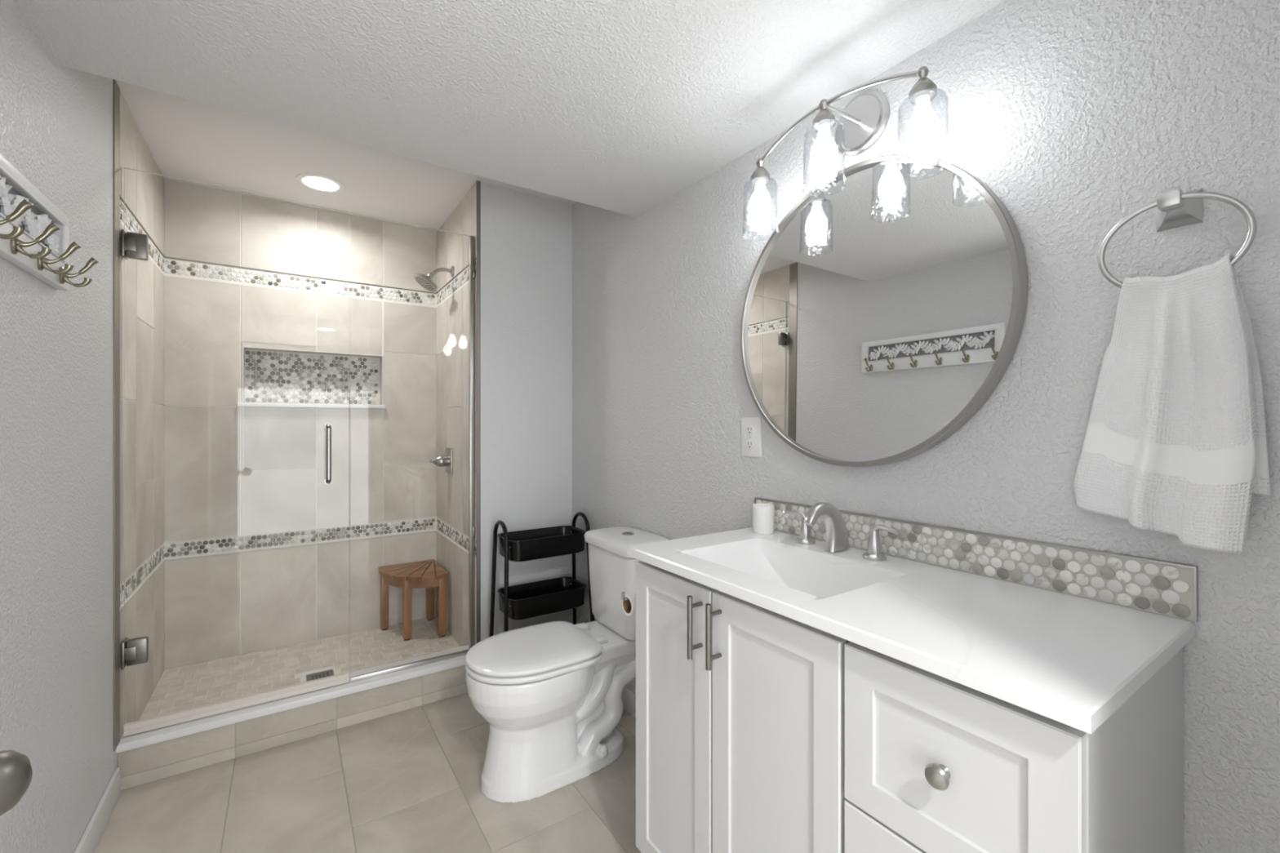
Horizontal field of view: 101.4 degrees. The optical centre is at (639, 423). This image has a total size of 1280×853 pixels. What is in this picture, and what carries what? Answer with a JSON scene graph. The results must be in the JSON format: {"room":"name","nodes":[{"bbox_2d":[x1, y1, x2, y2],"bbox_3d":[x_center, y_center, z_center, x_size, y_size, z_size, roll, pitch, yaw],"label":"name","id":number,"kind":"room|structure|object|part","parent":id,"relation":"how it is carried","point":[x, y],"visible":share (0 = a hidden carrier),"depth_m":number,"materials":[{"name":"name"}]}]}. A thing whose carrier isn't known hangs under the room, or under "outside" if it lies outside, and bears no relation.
{"room":"bathroom","nodes":[
{"label":"bathroom","id":0,"kind":"room"},
{"bbox_2d":[0,750,32,816],"bbox_3d":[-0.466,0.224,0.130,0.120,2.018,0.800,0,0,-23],"label":"door knob","id":1,"kind":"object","parent":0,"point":[15,768],"depth_m":0.46,"materials":[{"name":"silver metal"}]},
{"bbox_2d":[0,0,164,852],"bbox_3d":[-1.298,0.003,0.973,0.125,2.485,3.504,0,0,-34],"label":"wall","id":2,"kind":"structure","parent":0,"point":[56,120],"depth_m":1.41,"materials":[{"name":"white paint"}]},
{"bbox_2d":[0,154,98,291],"bbox_3d":[-1.204,-0.425,1.016,0.088,0.184,0.760,0,0,-34],"label":"hook rack","id":3,"kind":"object","parent":2,"relation":"attached to","point":[34,233],"visible":1,"depth_m":1.13,"materials":[{"name":"white paint"}]},
{"bbox_2d":[74,767,120,852],"bbox_3d":[-1.042,1.198,0.707,0.013,0.095,2.537,0,0,-34],"label":"baseboard","id":4,"kind":"structure","parent":2,"relation":"attached to","point":[88,843],"depth_m":1.58,"materials":[{"name":"white paint"}]},
{"bbox_2d":[112,79,119,751],"bbox_3d":[-1.755,-0.030,1.757,0.005,2.220,0.066,0,0,-34],"label":"trim","id":5,"kind":"structure","parent":2,"relation":"attached to","point":[116,90],"depth_m":1.75,"materials":[{"name":"silver metal"}]},
{"bbox_2d":[120,167,349,736],"bbox_3d":[-1.492,0.096,1.986,0.686,1.963,0.079,0,0,-33],"label":"shower door","id":6,"kind":"structure","parent":2,"relation":"attached to","point":[134,246],"depth_m":1.85,"materials":[{"name":"clear glass"}]},
{"bbox_3d":[-1.261,0.121,2.122,0.026,0.250,0.059,0,0,-34],"label":"handle","id":7,"kind":"part","parent":6,"relation":"part of","materials":[{"name":"silver metal"}]},
{"bbox_2d":[139,616,459,719],"bbox_3d":[-1.517,1.174,2.489,1.215,0.062,0.704,0,0,-34],"label":"floor","id":8,"kind":"structure","parent":0,"point":[184,687],"depth_m":2.50,"materials":[{"name":"white tile"}]},
{"bbox_2d":[306,669,333,681],"bbox_3d":[-1.445,1.146,2.370,0.106,0.007,0.111,0,0,-34],"label":"shower drain","id":9,"kind":"object","parent":8,"relation":"in","point":[327,673],"visible":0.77,"depth_m":2.38,"materials":[{"name":"silver metal"}]},
{"bbox_2d":[378,559,448,640],"bbox_3d":[-1.245,0.972,2.871,0.300,0.344,0.351,0,0,-34],"label":"stool","id":10,"kind":"object","parent":8,"relation":"on","point":[428,574],"visible":1,"depth_m":2.82,"materials":[{"name":"brown wood"}]},
{"bbox_3d":[-1.422,0.979,2.919,0.038,0.313,0.038,0,0,-34],"label":"leg","id":11,"kind":"part","parent":10,"relation":"part of","materials":[{"name":"brown wood"}]},
{"bbox_3d":[-1.234,0.979,2.780,0.038,0.313,0.038,0,0,-34],"label":"leg","id":12,"kind":"part","parent":10,"relation":"part of","materials":[{"name":"brown wood"}]},
{"bbox_3d":[-1.245,0.811,2.871,0.300,0.022,0.351,0,0,-34],"label":"seat","id":13,"kind":"part","parent":10,"relation":"part of","materials":[{"name":"brown wood"}]},
{"bbox_3d":[-1.226,0.979,3.063,0.038,0.313,0.038,0,0,-34],"label":"leg","id":14,"kind":"part","parent":10,"relation":"part of","materials":[{"name":"brown wood"}]},
{"bbox_3d":[-1.067,0.979,2.826,0.038,0.313,0.038,0,0,-34],"label":"leg","id":15,"kind":"part","parent":10,"relation":"part of","materials":[{"name":"brown wood"}]},
{"bbox_2d":[163,179,436,669],"bbox_3d":[-1.736,0.052,2.814,1.255,2.385,0.090,0,0,-34],"label":"wall","id":16,"kind":"structure","parent":0,"point":[256,289],"depth_m":2.73,"materials":[{"name":"white tile"}]},
{"bbox_2d":[237,402,386,408],"bbox_3d":[-1.733,-0.096,2.806,0.662,0.020,0.107,0,0,-34],"label":"trim","id":17,"kind":"structure","parent":16,"relation":"attached to","point":[239,404],"depth_m":2.74,"materials":[{"name":"white stone"}]},
{"bbox_2d":[115,80,576,232],"bbox_3d":[-1.170,-1.190,2.416,1.910,0.100,1.614,0,0,-34],"label":"ceiling","id":18,"kind":"structure","parent":0,"point":[186,139],"depth_m":2.31,"materials":[{"name":"white paint"}]},
{"bbox_2d":[295,173,344,192],"bbox_3d":[-1.509,-1.139,2.480,0.198,0.011,0.198,0,0,-34],"label":"recessed light","id":19,"kind":"object","parent":18,"relation":"in","point":[317,182],"visible":1,"depth_m":2.47,"materials":[{"name":"white plastic"}]},
{"bbox_2d":[302,177,338,190],"bbox_3d":[-1.509,-1.138,2.480,0.147,0.001,0.147,0,0,-34],"label":"diffuser","id":20,"kind":"object","parent":19,"relation":"attached to","point":[315,182],"depth_m":2.48,"materials":[{"name":"white plastic"}]},
{"bbox_2d":[93,693,640,852],"bbox_3d":[-0.076,1.285,0.793,2.310,0.080,5.400,0,0,-34],"label":"floor","id":21,"kind":"structure","parent":0,"point":[408,780],"depth_m":1.72,"materials":[{"name":"beige tile"}]},
{"bbox_2d":[488,511,594,637],"bbox_3d":[-0.454,0.839,2.461,0.463,0.812,0.254,0,0,-34],"label":"rolling cart","id":22,"kind":"object","parent":21,"relation":"on","point":[532,599],"visible":0.56,"depth_m":2.42,"materials":[{"name":"black metal"}]},
{"bbox_3d":[-0.629,0.804,2.344,0.037,0.743,0.229,0,0,-34],"label":"frame","id":23,"kind":"part","parent":22,"relation":"part of","materials":[{"name":"black metal"}]},
{"bbox_2d":[497,576,586,619],"bbox_3d":[-0.459,0.817,2.467,0.385,0.094,0.215,0,0,-34],"label":"tray","id":24,"kind":"object","parent":22,"relation":"on","point":[532,599],"depth_m":2.43,"materials":[{"name":"black metal"}]},
{"bbox_2d":[497,525,586,561],"bbox_3d":[-0.459,0.560,2.467,0.385,0.096,0.215,0,0,-34],"label":"tray","id":25,"kind":"object","parent":22,"relation":"on","point":[523,545],"depth_m":2.40,"materials":[{"name":"black metal"}]},
{"bbox_3d":[-0.280,0.804,2.579,0.037,0.743,0.229,0,0,-34],"label":"frame","id":26,"kind":"part","parent":22,"relation":"part of","materials":[{"name":"black metal"}]},
{"bbox_2d":[465,526,669,803],"bbox_3d":[-0.274,0.840,1.944,0.725,0.809,0.380,0,0,-34],"label":"toilet","id":27,"kind":"object","parent":21,"relation":"on","point":[548,694],"visible":0.94,"depth_m":1.82,"materials":[{"name":"white ceramic"}]},
{"bbox_3d":[-0.388,0.823,1.867,0.448,0.021,0.364,0,0,-34],"label":"seat","id":28,"kind":"part","parent":27,"relation":"part of","materials":[{"name":"white plastic"}]},
{"bbox_3d":[-0.388,0.796,1.867,0.448,0.024,0.364,0,0,-34],"label":"lid","id":29,"kind":"part","parent":27,"relation":"part of","materials":[{"name":"white plastic"}]},
{"bbox_3d":[-0.052,0.648,2.093,0.192,0.318,0.356,0,0,-34],"label":"tank","id":30,"kind":"part","parent":27,"relation":"part of","materials":[{"name":"white ceramic"}]},
{"bbox_3d":[-0.057,0.465,2.090,0.203,0.047,0.380,0,0,-34],"label":"tank lid","id":31,"kind":"part","parent":27,"relation":"part of","materials":[{"name":"white ceramic"}]},
{"bbox_2d":[635,560,1183,852],"bbox_3d":[0.426,0.795,1.117,0.506,0.899,0.943,0,0,-34],"label":"vanity cabinet","id":32,"kind":"object","parent":21,"relation":"on","point":[759,730],"visible":0.99,"depth_m":0.86,"materials":[{"name":"white paint"}]},
{"bbox_2d":[621,591,629,601],"bbox_3d":[0.016,0.472,1.464,0.133,0.036,0.053,0,0,1],"label":"toilet paper holder","id":33,"kind":"object","parent":32,"relation":"attached to","point":[624,598],"visible":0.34,"depth_m":1.44,"materials":[{"name":"silver metal"}]},
{"bbox_2d":[622,592,635,615],"bbox_3d":[0.005,0.501,1.477,0.098,0.055,0.055,0,0,-34],"label":"toilet paper roll","id":34,"kind":"object","parent":33,"relation":"hanging from","point":[628,606],"visible":0.41,"depth_m":1.45,"materials":[{"name":"white paper"}]},
{"bbox_3d":[0.078,0.741,1.270,0.019,0.752,0.296,0,0,-34],"label":"door","id":35,"kind":"part","parent":32,"relation":"part of","materials":[{"name":"white paint"}]},
{"bbox_3d":[0.120,0.445,1.154,0.040,0.136,0.012,0,0,-34],"label":"handle","id":36,"kind":"part","parent":32,"relation":"part of","materials":[{"name":"silver metal"}]},
{"bbox_3d":[0.155,0.445,1.104,0.040,0.136,0.012,0,0,-34],"label":"handle","id":37,"kind":"part","parent":32,"relation":"part of","materials":[{"name":"silver metal"}]},
{"bbox_3d":[0.252,0.741,1.012,0.019,0.752,0.318,0,0,-34],"label":"door","id":38,"kind":"part","parent":32,"relation":"part of","materials":[{"name":"white paint"}]},
{"bbox_3d":[0.432,0.746,0.744,0.019,0.243,0.313,0,0,-34],"label":"drawer","id":39,"kind":"part","parent":32,"relation":"part of","materials":[{"name":"white paint"}]},
{"bbox_2d":[626,527,1195,733],"bbox_3d":[0.438,0.390,1.119,0.490,0.137,0.960,0,0,-34],"label":"countertop","id":40,"kind":"structure","parent":32,"relation":"on","point":[1071,660],"depth_m":0.87,"materials":[{"name":"white stone"}]},
{"bbox_2d":[751,503,774,534],"bbox_3d":[0.366,0.281,1.555,0.065,0.081,0.065,0,0,-34],"label":"candle","id":41,"kind":"object","parent":40,"relation":"on","point":[763,514],"visible":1,"depth_m":1.53,"materials":[{"name":"white wax"}]},
{"bbox_2d":[781,502,899,560],"bbox_3d":[0.467,0.258,1.314,0.160,0.127,0.338,0,0,-34],"label":"faucet","id":42,"kind":"object","parent":40,"relation":"on","point":[837,537],"visible":1,"depth_m":1.31,"materials":[{"name":"grey metal"}]},
{"bbox_3d":[0.426,0.251,1.445,0.077,0.026,0.015,0,0,43],"label":"lever","id":43,"kind":"part","parent":42,"relation":"part of","materials":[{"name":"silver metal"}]},
{"bbox_3d":[0.449,0.287,1.424,0.052,0.068,0.052,0,0,-34],"label":"handle","id":44,"kind":"part","parent":42,"relation":"part of","materials":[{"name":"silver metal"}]},
{"bbox_3d":[0.469,0.258,1.312,0.160,0.125,0.031,0,0,-34],"label":"spout","id":45,"kind":"part","parent":42,"relation":"part of","materials":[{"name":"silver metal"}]},
{"bbox_3d":[0.562,0.287,1.256,0.052,0.068,0.052,0,0,-34],"label":"handle","id":46,"kind":"part","parent":42,"relation":"part of","materials":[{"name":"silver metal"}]},
{"bbox_3d":[0.573,0.251,1.228,0.015,0.026,0.077,0,0,-21],"label":"lever","id":47,"kind":"part","parent":42,"relation":"part of","materials":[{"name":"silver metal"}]},
{"bbox_3d":[0.419,0.492,0.735,0.029,0.033,0.033,0,0,-34],"label":"knob","id":48,"kind":"part","parent":32,"relation":"part of","materials":[{"name":"silver metal"}]},
{"bbox_3d":[0.432,0.492,0.744,0.019,0.255,0.313,0,0,-34],"label":"drawer","id":49,"kind":"part","parent":32,"relation":"part of","materials":[{"name":"white paint"}]},
{"bbox_2d":[435,182,476,646],"bbox_3d":[-0.990,0.052,2.800,0.017,2.385,0.817,0,0,-34],"label":"wall","id":50,"kind":"structure","parent":0,"point":[451,249],"depth_m":2.76,"materials":[{"name":"white tile"}]},
{"bbox_2d":[413,266,454,292],"bbox_3d":[-1.080,-0.770,2.748,0.195,0.150,0.132,0,0,-34],"label":"showerhead","id":51,"kind":"object","parent":50,"relation":"attached to","point":[425,282],"visible":1,"depth_m":2.73,"materials":[{"name":"silver metal"}]},
{"bbox_3d":[-1.052,-0.798,2.770,0.115,0.059,0.018,0,0,-34],"label":"arm","id":52,"kind":"part","parent":51,"relation":"part of","materials":[{"name":"silver metal"}]},
{"bbox_2d":[429,447,452,474],"bbox_3d":[-1.079,0.200,2.828,0.104,0.138,0.124,0,0,-34],"label":"shower valve","id":53,"kind":"object","parent":50,"relation":"attached to","point":[446,460],"visible":1,"depth_m":2.81,"materials":[{"name":"silver metal"}]},
{"bbox_3d":[-1.083,0.200,2.825,0.096,0.064,0.064,0,0,-34],"label":"handle","id":54,"kind":"part","parent":53,"relation":"part of","materials":[{"name":"silver metal"}]},
{"bbox_3d":[-1.040,0.200,2.854,0.009,0.138,0.124,0,0,-34],"label":"wall plate","id":55,"kind":"part","parent":53,"relation":"part of","materials":[{"name":"silver metal"}]},
{"bbox_2d":[10,0,1005,217],"bbox_3d":[-0.149,-1.059,0.901,1.910,0.362,2.060,0,0,-34],"label":"ceiling","id":56,"kind":"structure","parent":0,"point":[620,106],"depth_m":1.27,"materials":[{"name":"white paint"}]},
{"bbox_2d":[480,182,572,640],"bbox_3d":[-0.546,0.003,2.679,0.581,2.485,0.120,0,0,-34],"label":"wall","id":57,"kind":"structure","parent":0,"point":[526,239],"depth_m":2.59,"materials":[{"name":"white paint"}]},
{"bbox_2d":[115,644,468,753],"bbox_3d":[-1.300,1.094,2.166,1.239,0.028,0.155,0,0,-34],"label":"shower threshold","id":58,"kind":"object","parent":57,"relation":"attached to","point":[183,729],"depth_m":2.06,"materials":[{"name":"white stone"}]},
{"bbox_2d":[350,212,475,682],"bbox_3d":[-0.998,0.097,2.339,0.518,1.966,0.033,0,0,-34],"label":"shower frame","id":59,"kind":"object","parent":58,"relation":"on","point":[472,275],"visible":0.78,"depth_m":2.47,"materials":[{"name":"silver metal"}]},
{"bbox_3d":[-1.004,0.096,2.338,0.507,1.963,0.010,0,0,-34],"label":"glass panel","id":60,"kind":"part","parent":59,"relation":"part of","materials":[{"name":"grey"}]},
{"bbox_2d":[117,665,467,790],"bbox_3d":[-1.294,1.177,2.171,1.229,0.137,0.127,0,0,-34],"label":"shower curb","id":61,"kind":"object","parent":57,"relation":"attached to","point":[146,764],"depth_m":2.03,"materials":[{"name":"beige tile"}]},
{"bbox_2d":[475,180,480,643],"bbox_3d":[-0.760,-0.030,2.464,0.018,2.220,0.010,0,0,-34],"label":"trim","id":62,"kind":"structure","parent":57,"relation":"attached to","point":[478,183],"depth_m":2.46,"materials":[{"name":"silver metal"}]},
{"bbox_2d":[572,0,1279,852],"bbox_3d":[0.443,0.003,1.659,0.120,2.485,2.697,0,0,-34],"label":"wall","id":63,"kind":"structure","parent":0,"point":[1076,115],"depth_m":1.04,"materials":[{"name":"white paint"}]},
{"bbox_2d":[622,686,635,718],"bbox_3d":[0.000,1.198,2.199,0.013,0.095,1.287,0,0,-34],"label":"baseboard","id":64,"kind":"structure","parent":63,"relation":"attached to","point":[628,697],"depth_m":2.26,"materials":[{"name":"white paint"}]},
{"bbox_2d":[741,417,761,457],"bbox_3d":[0.354,0.042,1.676,0.010,0.126,0.084,0,0,-34],"label":"wall outlet","id":65,"kind":"object","parent":63,"relation":"attached to","point":[751,427],"visible":1,"depth_m":1.67,"materials":[{"name":"white plastic"}]},
{"bbox_2d":[746,440,754,448],"bbox_3d":[0.352,0.065,1.675,0.004,0.030,0.035,0,0,-34],"label":"socket","id":66,"kind":"object","parent":65,"relation":"attached to","point":[749,443],"depth_m":1.67,"materials":[{"name":"white plastic"}]},
{"bbox_2d":[746,425,754,434],"bbox_3d":[0.352,0.019,1.675,0.004,0.030,0.035,0,0,-34],"label":"socket","id":67,"kind":"object","parent":65,"relation":"attached to","point":[749,428],"depth_m":1.67,"materials":[{"name":"white plastic"}]},
{"bbox_2d":[742,66,950,236],"bbox_3d":[0.490,-0.688,1.290,0.216,0.326,0.546,0,0,-34],"label":"vanity light","id":68,"kind":"object","parent":63,"relation":"attached to","point":[864,121],"visible":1,"depth_m":1.25,"materials":[{"name":"grey metal"}]},
{"bbox_2d":[748,158,772,223],"bbox_3d":[0.334,-0.648,1.455,0.064,0.178,0.064,0,0,-34],"label":"bulb","id":69,"kind":"object","parent":68,"relation":"attached to","point":[760,209],"depth_m":1.44,"materials":[{"name":"white glass"}]},
{"bbox_3d":[0.334,-0.599,1.455,0.098,0.148,0.098,0,0,-34],"label":"lamp shade","id":70,"kind":"part","parent":68,"relation":"part of","materials":[{"name":"clear glass"}]},
{"bbox_2d":[809,98,838,175],"bbox_3d":[0.441,-0.688,1.257,0.064,0.178,0.064,0,0,-34],"label":"bulb","id":71,"kind":"object","parent":68,"relation":"attached to","point":[824,158],"depth_m":1.24,"materials":[{"name":"white glass"}]},
{"bbox_3d":[0.441,-0.639,1.257,0.098,0.148,0.098,0,0,-34],"label":"lamp shade","id":72,"kind":"part","parent":68,"relation":"part of","materials":[{"name":"clear glass"}]},
{"bbox_3d":[0.500,-0.769,1.300,0.152,0.019,0.011,0,0,-35],"label":"arm","id":73,"kind":"part","parent":68,"relation":"part of","materials":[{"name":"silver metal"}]},
{"bbox_3d":[0.566,-0.775,1.352,0.021,0.152,0.152,0,0,-34],"label":"wall plate","id":74,"kind":"part","parent":68,"relation":"part of","materials":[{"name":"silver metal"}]},
{"bbox_2d":[905,66,940,155],"bbox_3d":[0.584,-0.648,1.083,0.064,0.178,0.064,0,0,-34],"label":"bulb","id":75,"kind":"object","parent":68,"relation":"attached to","point":[923,129],"depth_m":1.07,"materials":[{"name":"white glass"}]},
{"bbox_3d":[0.584,-0.599,1.083,0.098,0.148,0.098,0,0,-34],"label":"lamp shade","id":76,"kind":"part","parent":68,"relation":"part of","materials":[{"name":"clear glass"}]},
{"bbox_2d":[740,154,1027,466],"bbox_3d":[0.547,-0.276,1.359,0.036,0.772,0.772,1,0,-34],"label":"round mirror","id":77,"kind":"object","parent":63,"relation":"attached to","point":[882,312],"visible":1,"depth_m":1.28,"materials":[{"name":"silver metal"}]},
{"bbox_2d":[754,497,1198,622],"bbox_3d":[0.636,0.277,1.252,0.014,0.090,0.966,0,0,-34],"label":"backsplash","id":78,"kind":"structure","parent":63,"relation":"attached to","point":[1161,587],"depth_m":1.03,"materials":[{"name":"grey tile"}]},
{"bbox_2d":[1073,253,1271,553],"bbox_3d":[0.845,-0.033,0.858,0.069,0.446,0.236,0,0,-34],"label":"hand towel","id":79,"kind":"object","parent":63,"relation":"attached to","point":[1175,442],"visible":1,"depth_m":0.82,"materials":[{"name":"white fabric"}]},
{"bbox_2d":[1097,187,1257,288],"bbox_3d":[0.870,-0.296,0.854,0.072,0.171,0.181,0,0,-34],"label":"towel ring","id":80,"kind":"object","parent":63,"relation":"attached to","point":[1175,208],"visible":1,"depth_m":0.85,"materials":[{"name":"grey metal"}]}
]}

